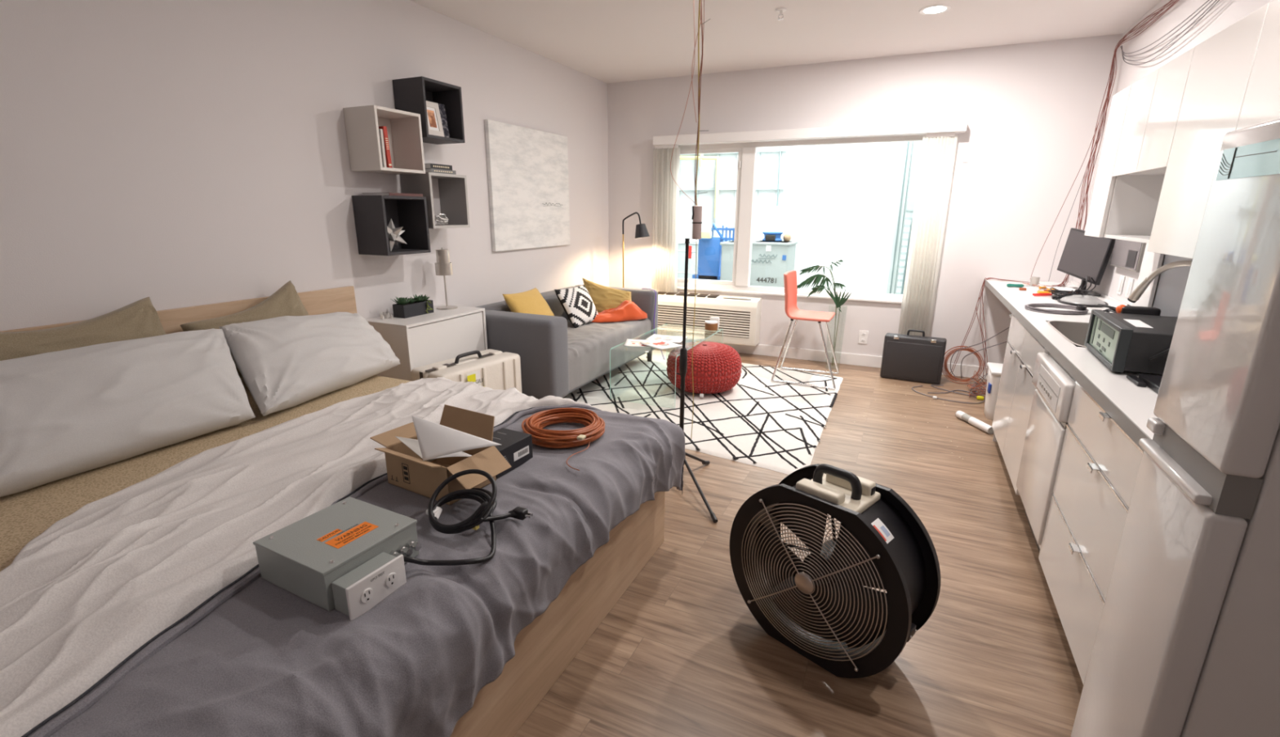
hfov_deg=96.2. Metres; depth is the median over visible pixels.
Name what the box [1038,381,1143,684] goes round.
base cabinet
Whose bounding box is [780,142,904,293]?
window
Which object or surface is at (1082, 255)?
computer monitor
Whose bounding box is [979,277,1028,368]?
cable
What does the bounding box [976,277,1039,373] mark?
cable
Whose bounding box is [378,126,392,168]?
book
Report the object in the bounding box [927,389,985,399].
cable
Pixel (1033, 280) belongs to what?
clear jar
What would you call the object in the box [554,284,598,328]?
cushion
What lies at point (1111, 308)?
lead tangle
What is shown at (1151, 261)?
board
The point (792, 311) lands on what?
bar stool
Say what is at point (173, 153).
wall
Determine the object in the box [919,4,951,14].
recessed light
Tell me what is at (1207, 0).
cable
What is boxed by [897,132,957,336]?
vertical blind
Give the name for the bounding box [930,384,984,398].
cable
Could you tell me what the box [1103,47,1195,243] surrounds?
upper cabinet
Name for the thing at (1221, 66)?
upper cabinet
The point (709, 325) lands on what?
candle jar
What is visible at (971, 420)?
tube
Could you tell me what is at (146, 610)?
duvet
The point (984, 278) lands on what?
cable
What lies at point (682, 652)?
floor
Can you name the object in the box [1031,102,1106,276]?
strand
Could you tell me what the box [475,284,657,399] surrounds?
sofa
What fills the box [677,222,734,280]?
cart
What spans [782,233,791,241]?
bundle
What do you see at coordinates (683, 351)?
tripod stand
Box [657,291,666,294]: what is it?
vent
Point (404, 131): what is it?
cube
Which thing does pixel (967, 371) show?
baseboard
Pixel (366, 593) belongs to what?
socket
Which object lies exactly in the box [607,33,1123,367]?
wall
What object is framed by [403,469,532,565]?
cable
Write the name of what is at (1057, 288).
paper sheet
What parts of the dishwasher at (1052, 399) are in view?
kick plate, door, control panel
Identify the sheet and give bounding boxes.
[0,375,409,571]
[395,435,435,462]
[430,451,471,459]
[1045,286,1075,291]
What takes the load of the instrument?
on the countertop
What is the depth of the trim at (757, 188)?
11.60 m
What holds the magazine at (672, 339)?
on the glass coffee table
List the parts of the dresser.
drawer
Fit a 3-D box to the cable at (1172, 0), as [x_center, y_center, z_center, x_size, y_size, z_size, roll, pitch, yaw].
[2.861,-1.235,3.233,0.200,1.809,2.918,7,17,24]
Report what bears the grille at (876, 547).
attached to the fan
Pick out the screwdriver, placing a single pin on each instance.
(1009, 285)
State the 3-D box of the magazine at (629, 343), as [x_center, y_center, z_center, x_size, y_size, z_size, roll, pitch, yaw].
[0.032,-0.207,4.669,0.300,0.010,0.240,2,15,5]
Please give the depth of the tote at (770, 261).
7.06 m
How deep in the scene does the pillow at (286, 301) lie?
2.96 m
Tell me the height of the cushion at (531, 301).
0.370 m
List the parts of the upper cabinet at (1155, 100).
door, door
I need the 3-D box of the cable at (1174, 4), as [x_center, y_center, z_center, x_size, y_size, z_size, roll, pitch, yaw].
[2.852,-1.228,3.214,0.205,1.804,2.955,7,17,24]
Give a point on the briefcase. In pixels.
(917, 358)
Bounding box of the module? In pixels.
[1018,287,1026,290]
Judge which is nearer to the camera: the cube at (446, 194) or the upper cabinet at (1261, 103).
the upper cabinet at (1261, 103)
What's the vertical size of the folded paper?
0.107 m
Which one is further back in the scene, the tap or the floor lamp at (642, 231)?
the floor lamp at (642, 231)
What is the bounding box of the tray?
[1137,373,1162,394]
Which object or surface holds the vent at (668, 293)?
attached to the air conditioner
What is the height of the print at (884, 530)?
0.022 m
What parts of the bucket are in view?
lid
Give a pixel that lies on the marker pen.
(1137, 381)
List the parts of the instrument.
display panel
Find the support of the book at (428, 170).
on the cube at (446, 194)
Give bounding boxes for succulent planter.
[391,294,434,318]
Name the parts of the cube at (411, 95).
panel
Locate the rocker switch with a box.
[871,486,875,495]
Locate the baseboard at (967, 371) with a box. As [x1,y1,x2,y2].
[674,339,988,379]
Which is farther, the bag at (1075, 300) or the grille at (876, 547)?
the bag at (1075, 300)
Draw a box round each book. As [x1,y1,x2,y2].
[361,192,422,196]
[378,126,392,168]
[378,128,386,167]
[424,163,452,170]
[425,168,456,174]
[431,101,449,137]
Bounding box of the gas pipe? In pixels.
[680,153,719,217]
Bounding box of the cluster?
[380,311,393,319]
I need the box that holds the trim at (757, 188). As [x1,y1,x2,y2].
[678,143,904,241]
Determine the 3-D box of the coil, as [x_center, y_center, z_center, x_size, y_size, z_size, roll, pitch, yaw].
[2.888,-0.037,5.150,0.344,0.325,0.142,7,17,24]
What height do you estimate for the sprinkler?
0.062 m
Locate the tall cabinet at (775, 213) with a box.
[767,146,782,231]
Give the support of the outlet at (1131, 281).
attached to the wall at (1225, 13)
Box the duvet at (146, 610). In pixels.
[0,377,684,736]
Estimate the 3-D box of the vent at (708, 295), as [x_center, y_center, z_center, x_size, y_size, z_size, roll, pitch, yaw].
[0.778,-0.769,6.105,0.100,0.016,0.140,7,17,24]
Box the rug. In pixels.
[562,350,843,475]
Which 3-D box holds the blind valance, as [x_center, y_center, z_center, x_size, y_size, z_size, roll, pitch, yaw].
[1.456,-2.207,5.421,2.861,0.087,0.126,7,17,24]
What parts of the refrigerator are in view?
fridge door, freezer door, teal trim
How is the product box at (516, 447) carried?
on the duvet at (146, 610)
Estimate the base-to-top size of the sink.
0.160 m
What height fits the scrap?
0.026 m
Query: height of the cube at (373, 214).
0.355 m
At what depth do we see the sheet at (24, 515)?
1.96 m
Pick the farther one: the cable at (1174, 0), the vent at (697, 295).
the vent at (697, 295)
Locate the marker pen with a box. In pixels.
[1126,374,1146,386]
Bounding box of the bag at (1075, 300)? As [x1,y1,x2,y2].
[1057,294,1108,306]
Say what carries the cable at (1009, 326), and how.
on the floor
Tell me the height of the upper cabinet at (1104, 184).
0.748 m
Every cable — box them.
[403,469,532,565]
[641,288,664,359]
[911,385,985,404]
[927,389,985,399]
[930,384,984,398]
[949,278,1003,376]
[950,278,1019,377]
[950,326,1009,377]
[960,341,1006,378]
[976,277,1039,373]
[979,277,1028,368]
[982,278,1027,377]
[1053,0,1176,285]
[1053,4,1174,286]
[1056,0,1178,285]
[1057,0,1174,286]
[1059,0,1172,284]
[1060,0,1177,286]
[1061,0,1171,286]
[1080,0,1173,229]
[1120,0,1209,53]
[1120,0,1213,57]
[1120,0,1217,61]
[1121,0,1219,65]
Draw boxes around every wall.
[0,0,608,331]
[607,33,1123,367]
[679,142,904,288]
[1072,0,1272,316]
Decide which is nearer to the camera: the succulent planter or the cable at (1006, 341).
the succulent planter
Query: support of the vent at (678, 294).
attached to the air conditioner
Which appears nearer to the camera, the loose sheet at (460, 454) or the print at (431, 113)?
the loose sheet at (460, 454)
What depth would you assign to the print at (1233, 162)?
1.09 m
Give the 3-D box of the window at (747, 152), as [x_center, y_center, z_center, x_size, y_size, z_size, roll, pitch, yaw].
[1.513,-1.480,5.718,2.640,1.502,0.150,7,17,24]
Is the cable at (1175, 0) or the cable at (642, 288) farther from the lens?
the cable at (642, 288)
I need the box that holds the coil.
[942,346,983,383]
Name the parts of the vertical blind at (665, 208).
head rail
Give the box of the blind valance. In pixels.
[653,120,968,146]
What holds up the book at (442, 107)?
in the cube at (411, 95)
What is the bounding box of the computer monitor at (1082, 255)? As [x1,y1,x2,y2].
[1057,227,1115,296]
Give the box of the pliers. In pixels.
[1032,293,1062,296]
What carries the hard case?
on the floor
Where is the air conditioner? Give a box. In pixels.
[657,291,762,346]
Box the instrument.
[1084,309,1177,374]
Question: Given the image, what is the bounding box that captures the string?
[670,0,710,439]
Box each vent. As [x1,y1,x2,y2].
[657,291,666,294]
[666,292,678,295]
[675,292,688,296]
[687,293,697,296]
[696,293,709,297]
[706,294,719,297]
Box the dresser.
[365,304,487,381]
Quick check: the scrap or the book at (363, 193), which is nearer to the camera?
the book at (363, 193)
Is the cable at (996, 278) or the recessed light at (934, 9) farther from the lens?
the cable at (996, 278)
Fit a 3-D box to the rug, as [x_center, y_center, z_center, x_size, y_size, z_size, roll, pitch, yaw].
[0.506,0.201,4.819,2.166,0.016,2.506,7,17,24]
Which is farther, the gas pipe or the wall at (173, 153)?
the gas pipe
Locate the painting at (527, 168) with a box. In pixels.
[484,119,570,251]
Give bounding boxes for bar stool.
[771,270,839,389]
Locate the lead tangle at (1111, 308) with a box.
[1097,304,1130,313]
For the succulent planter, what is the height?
0.138 m
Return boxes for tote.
[720,240,733,280]
[750,240,797,287]
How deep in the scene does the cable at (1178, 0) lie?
4.35 m
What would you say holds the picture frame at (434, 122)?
in the cube at (411, 95)
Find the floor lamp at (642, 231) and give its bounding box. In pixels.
[622,212,649,287]
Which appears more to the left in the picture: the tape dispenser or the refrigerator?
the tape dispenser
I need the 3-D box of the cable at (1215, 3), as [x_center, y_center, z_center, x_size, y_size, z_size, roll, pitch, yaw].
[2.934,-1.913,3.021,0.016,0.292,2.772,7,17,24]
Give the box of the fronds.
[796,259,851,365]
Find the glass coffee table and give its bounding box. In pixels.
[609,323,723,408]
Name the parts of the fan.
blade, blade, blade, motor, handle, blade, blade, plate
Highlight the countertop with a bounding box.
[984,279,1162,451]
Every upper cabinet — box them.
[1084,84,1131,237]
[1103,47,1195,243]
[1146,3,1269,258]
[1236,0,1279,129]
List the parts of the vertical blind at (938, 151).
head rail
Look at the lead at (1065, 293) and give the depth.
3.94 m
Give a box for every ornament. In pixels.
[386,218,407,251]
[434,213,448,225]
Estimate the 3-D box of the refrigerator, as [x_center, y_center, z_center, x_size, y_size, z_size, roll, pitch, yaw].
[1.433,0.379,1.122,0.684,1.640,0.357,7,17,24]
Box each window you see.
[676,134,926,303]
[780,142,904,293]
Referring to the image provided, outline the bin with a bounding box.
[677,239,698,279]
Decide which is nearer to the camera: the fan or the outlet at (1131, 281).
the fan
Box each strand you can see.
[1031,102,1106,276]
[1048,129,1100,281]
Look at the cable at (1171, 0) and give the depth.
4.34 m
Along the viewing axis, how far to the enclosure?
1.34 m
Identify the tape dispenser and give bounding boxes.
[1036,288,1054,293]
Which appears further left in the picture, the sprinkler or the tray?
the sprinkler
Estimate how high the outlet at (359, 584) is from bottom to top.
0.084 m
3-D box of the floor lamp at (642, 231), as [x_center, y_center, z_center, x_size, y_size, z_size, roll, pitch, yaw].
[-0.101,-0.914,6.140,0.424,1.466,0.250,7,17,24]
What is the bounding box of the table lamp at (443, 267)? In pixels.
[434,247,457,310]
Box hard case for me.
[411,349,521,392]
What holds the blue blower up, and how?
on the tote at (770, 261)
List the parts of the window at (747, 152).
sash, sill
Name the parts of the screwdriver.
handle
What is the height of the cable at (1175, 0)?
1.812 m
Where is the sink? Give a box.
[1047,320,1088,347]
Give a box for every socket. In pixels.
[360,587,373,603]
[384,572,397,586]
[1117,278,1122,291]
[1125,281,1131,294]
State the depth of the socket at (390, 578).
1.32 m
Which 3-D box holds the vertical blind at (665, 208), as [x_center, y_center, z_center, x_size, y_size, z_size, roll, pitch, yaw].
[0.273,-1.479,6.187,0.295,1.734,0.036,7,17,24]
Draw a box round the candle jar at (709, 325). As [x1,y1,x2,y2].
[704,320,717,330]
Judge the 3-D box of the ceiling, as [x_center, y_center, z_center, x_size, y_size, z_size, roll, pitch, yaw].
[0.127,-1.979,2.057,4.717,0.100,7.550,7,17,24]
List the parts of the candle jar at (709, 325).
lid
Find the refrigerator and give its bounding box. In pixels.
[1071,118,1279,736]
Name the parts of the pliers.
handle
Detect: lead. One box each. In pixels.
[1023,283,1062,294]
[1048,275,1096,299]
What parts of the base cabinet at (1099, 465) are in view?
drawer, handle, drawer, handle, handle, drawer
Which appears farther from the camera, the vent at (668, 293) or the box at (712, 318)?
the vent at (668, 293)
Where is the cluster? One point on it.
(387, 316)
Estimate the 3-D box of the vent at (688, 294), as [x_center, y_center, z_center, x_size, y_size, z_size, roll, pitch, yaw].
[0.564,-0.796,6.200,0.100,0.016,0.140,7,17,24]
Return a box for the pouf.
[666,341,742,397]
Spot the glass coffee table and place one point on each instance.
(666, 323)
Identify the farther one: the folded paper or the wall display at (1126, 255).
the wall display at (1126, 255)
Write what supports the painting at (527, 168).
attached to the wall at (173, 153)
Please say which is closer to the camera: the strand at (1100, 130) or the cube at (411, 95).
the cube at (411, 95)
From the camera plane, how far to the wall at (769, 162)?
11.84 m
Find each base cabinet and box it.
[991,313,1048,495]
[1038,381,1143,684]
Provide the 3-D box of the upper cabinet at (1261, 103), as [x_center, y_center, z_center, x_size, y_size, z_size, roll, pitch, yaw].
[1.901,-0.820,1.354,0.355,0.365,0.864,7,17,24]
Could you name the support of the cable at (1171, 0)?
on the countertop
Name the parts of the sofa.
backrest, armrest, seat, seat, armrest, leg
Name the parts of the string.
yellow rod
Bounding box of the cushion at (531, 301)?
[502,287,554,315]
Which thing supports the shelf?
attached to the cart
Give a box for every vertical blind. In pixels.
[651,144,679,293]
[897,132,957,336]
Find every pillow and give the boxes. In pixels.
[0,297,165,360]
[0,328,255,497]
[180,280,308,377]
[218,311,400,416]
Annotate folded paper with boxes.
[411,415,501,461]
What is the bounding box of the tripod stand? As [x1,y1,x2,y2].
[675,238,717,523]
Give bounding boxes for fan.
[729,463,940,678]
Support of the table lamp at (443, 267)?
on the dresser
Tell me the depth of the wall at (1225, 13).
3.42 m
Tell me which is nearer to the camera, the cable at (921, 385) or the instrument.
the instrument
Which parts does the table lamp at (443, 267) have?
lamp shade, lamp shade, stem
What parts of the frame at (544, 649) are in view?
headboard, footboard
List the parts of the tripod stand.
leg, leg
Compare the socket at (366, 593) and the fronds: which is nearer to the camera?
the socket at (366, 593)
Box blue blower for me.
[762,231,782,242]
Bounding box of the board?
[1132,243,1164,306]
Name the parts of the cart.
wire frame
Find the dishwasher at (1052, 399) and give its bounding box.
[1016,352,1075,552]
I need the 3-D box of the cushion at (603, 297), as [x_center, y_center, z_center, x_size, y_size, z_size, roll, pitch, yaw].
[-0.303,-0.677,5.557,0.606,0.365,0.204,5,16,15]
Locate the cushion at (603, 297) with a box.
[582,277,631,312]
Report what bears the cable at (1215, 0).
attached to the wall at (1225, 13)
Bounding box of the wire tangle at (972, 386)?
[967,370,987,398]
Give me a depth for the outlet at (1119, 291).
3.71 m
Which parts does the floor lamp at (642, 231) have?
arm, lamp shade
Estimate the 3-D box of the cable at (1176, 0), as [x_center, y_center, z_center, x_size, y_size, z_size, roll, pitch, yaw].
[2.858,-1.222,3.170,0.155,1.816,3.040,7,17,24]
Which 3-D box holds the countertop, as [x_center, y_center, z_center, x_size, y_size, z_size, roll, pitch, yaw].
[2.449,-0.251,3.097,0.643,0.083,4.286,7,17,24]
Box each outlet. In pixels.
[331,551,406,620]
[765,235,775,240]
[857,330,868,344]
[1116,275,1125,294]
[1124,277,1133,297]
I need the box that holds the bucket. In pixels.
[983,362,1003,420]
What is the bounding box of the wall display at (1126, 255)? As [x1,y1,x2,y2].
[1110,239,1146,272]
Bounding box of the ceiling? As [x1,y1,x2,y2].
[408,0,1161,83]
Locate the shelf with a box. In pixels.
[692,274,719,279]
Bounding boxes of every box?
[369,404,511,505]
[492,427,533,478]
[710,316,719,328]
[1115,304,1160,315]
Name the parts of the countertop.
cable coil, white cable coil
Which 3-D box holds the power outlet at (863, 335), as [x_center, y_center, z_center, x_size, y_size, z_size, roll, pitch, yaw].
[2.197,-0.307,5.648,0.085,0.130,0.012,7,17,24]
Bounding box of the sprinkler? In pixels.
[775,7,786,20]
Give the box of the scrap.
[976,395,983,399]
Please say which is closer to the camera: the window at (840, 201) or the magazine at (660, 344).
the magazine at (660, 344)
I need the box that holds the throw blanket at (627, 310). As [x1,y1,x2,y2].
[591,300,647,322]
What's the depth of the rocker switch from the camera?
1.88 m
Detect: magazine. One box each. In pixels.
[623,338,649,346]
[640,338,682,349]
[644,333,687,342]
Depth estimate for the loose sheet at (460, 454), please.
1.80 m
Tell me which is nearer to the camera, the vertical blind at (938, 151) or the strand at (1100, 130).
the strand at (1100, 130)
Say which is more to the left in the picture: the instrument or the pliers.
the pliers
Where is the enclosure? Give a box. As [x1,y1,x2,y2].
[253,497,421,620]
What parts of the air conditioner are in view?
control lid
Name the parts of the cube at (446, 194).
panel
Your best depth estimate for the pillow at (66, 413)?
2.05 m
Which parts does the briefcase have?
raised panel, handle plate, carry handle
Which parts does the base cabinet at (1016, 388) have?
panel, door, drawer, door, drawer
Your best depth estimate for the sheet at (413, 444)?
1.84 m
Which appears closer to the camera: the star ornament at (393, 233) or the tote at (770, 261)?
the star ornament at (393, 233)
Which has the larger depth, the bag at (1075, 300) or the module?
the module
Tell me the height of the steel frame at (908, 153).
3.550 m
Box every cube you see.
[342,105,425,174]
[351,195,431,256]
[392,76,465,144]
[400,172,470,228]
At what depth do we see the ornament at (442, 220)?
3.98 m
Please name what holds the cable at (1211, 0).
attached to the wall at (1225, 13)
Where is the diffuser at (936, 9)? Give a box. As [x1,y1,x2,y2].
[923,6,946,13]
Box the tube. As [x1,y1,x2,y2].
[955,410,994,434]
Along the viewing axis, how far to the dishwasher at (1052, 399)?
2.45 m
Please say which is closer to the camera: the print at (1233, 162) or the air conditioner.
the print at (1233, 162)
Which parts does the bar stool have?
leg, leg, leg, leg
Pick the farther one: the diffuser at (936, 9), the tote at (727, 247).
the tote at (727, 247)
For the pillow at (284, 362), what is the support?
on the sheet at (24, 515)
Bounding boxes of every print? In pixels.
[426,109,436,128]
[880,525,889,537]
[1218,147,1276,178]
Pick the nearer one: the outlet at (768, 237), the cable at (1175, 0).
the cable at (1175, 0)
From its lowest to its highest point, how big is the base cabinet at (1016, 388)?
0.868 m
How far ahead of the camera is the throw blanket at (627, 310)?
5.39 m
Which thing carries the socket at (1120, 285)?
attached to the outlet at (1119, 291)
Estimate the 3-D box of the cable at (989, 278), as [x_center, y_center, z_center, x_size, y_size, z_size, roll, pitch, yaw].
[3.051,-0.333,5.066,0.444,0.907,0.124,8,17,26]
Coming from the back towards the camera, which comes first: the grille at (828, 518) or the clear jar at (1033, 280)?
the clear jar at (1033, 280)
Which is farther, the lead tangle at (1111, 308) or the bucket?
the bucket
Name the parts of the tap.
spout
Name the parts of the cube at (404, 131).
panel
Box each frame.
[0,285,665,736]
[426,100,444,137]
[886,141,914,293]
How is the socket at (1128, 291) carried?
attached to the outlet at (1131, 281)
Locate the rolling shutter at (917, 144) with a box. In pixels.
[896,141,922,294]
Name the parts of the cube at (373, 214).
panel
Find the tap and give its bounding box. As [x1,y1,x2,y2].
[1127,260,1191,302]
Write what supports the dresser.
on the floor
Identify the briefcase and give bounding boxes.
[880,329,946,384]
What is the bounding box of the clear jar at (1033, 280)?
[1029,276,1039,286]
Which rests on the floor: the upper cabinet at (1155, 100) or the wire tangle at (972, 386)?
the wire tangle at (972, 386)
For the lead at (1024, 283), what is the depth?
4.52 m
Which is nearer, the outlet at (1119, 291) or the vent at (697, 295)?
the outlet at (1119, 291)
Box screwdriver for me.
[1006,283,1034,287]
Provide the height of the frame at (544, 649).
1.015 m
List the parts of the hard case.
carry handle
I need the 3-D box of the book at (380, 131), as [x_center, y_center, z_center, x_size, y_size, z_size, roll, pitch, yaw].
[-1.610,-1.319,3.451,0.190,0.215,0.018,7,17,24]
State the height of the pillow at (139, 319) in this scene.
0.435 m
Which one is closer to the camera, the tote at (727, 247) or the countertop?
the countertop
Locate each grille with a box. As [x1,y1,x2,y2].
[741,501,887,667]
[782,514,886,591]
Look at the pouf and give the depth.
4.63 m
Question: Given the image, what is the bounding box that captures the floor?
[513,347,1083,736]

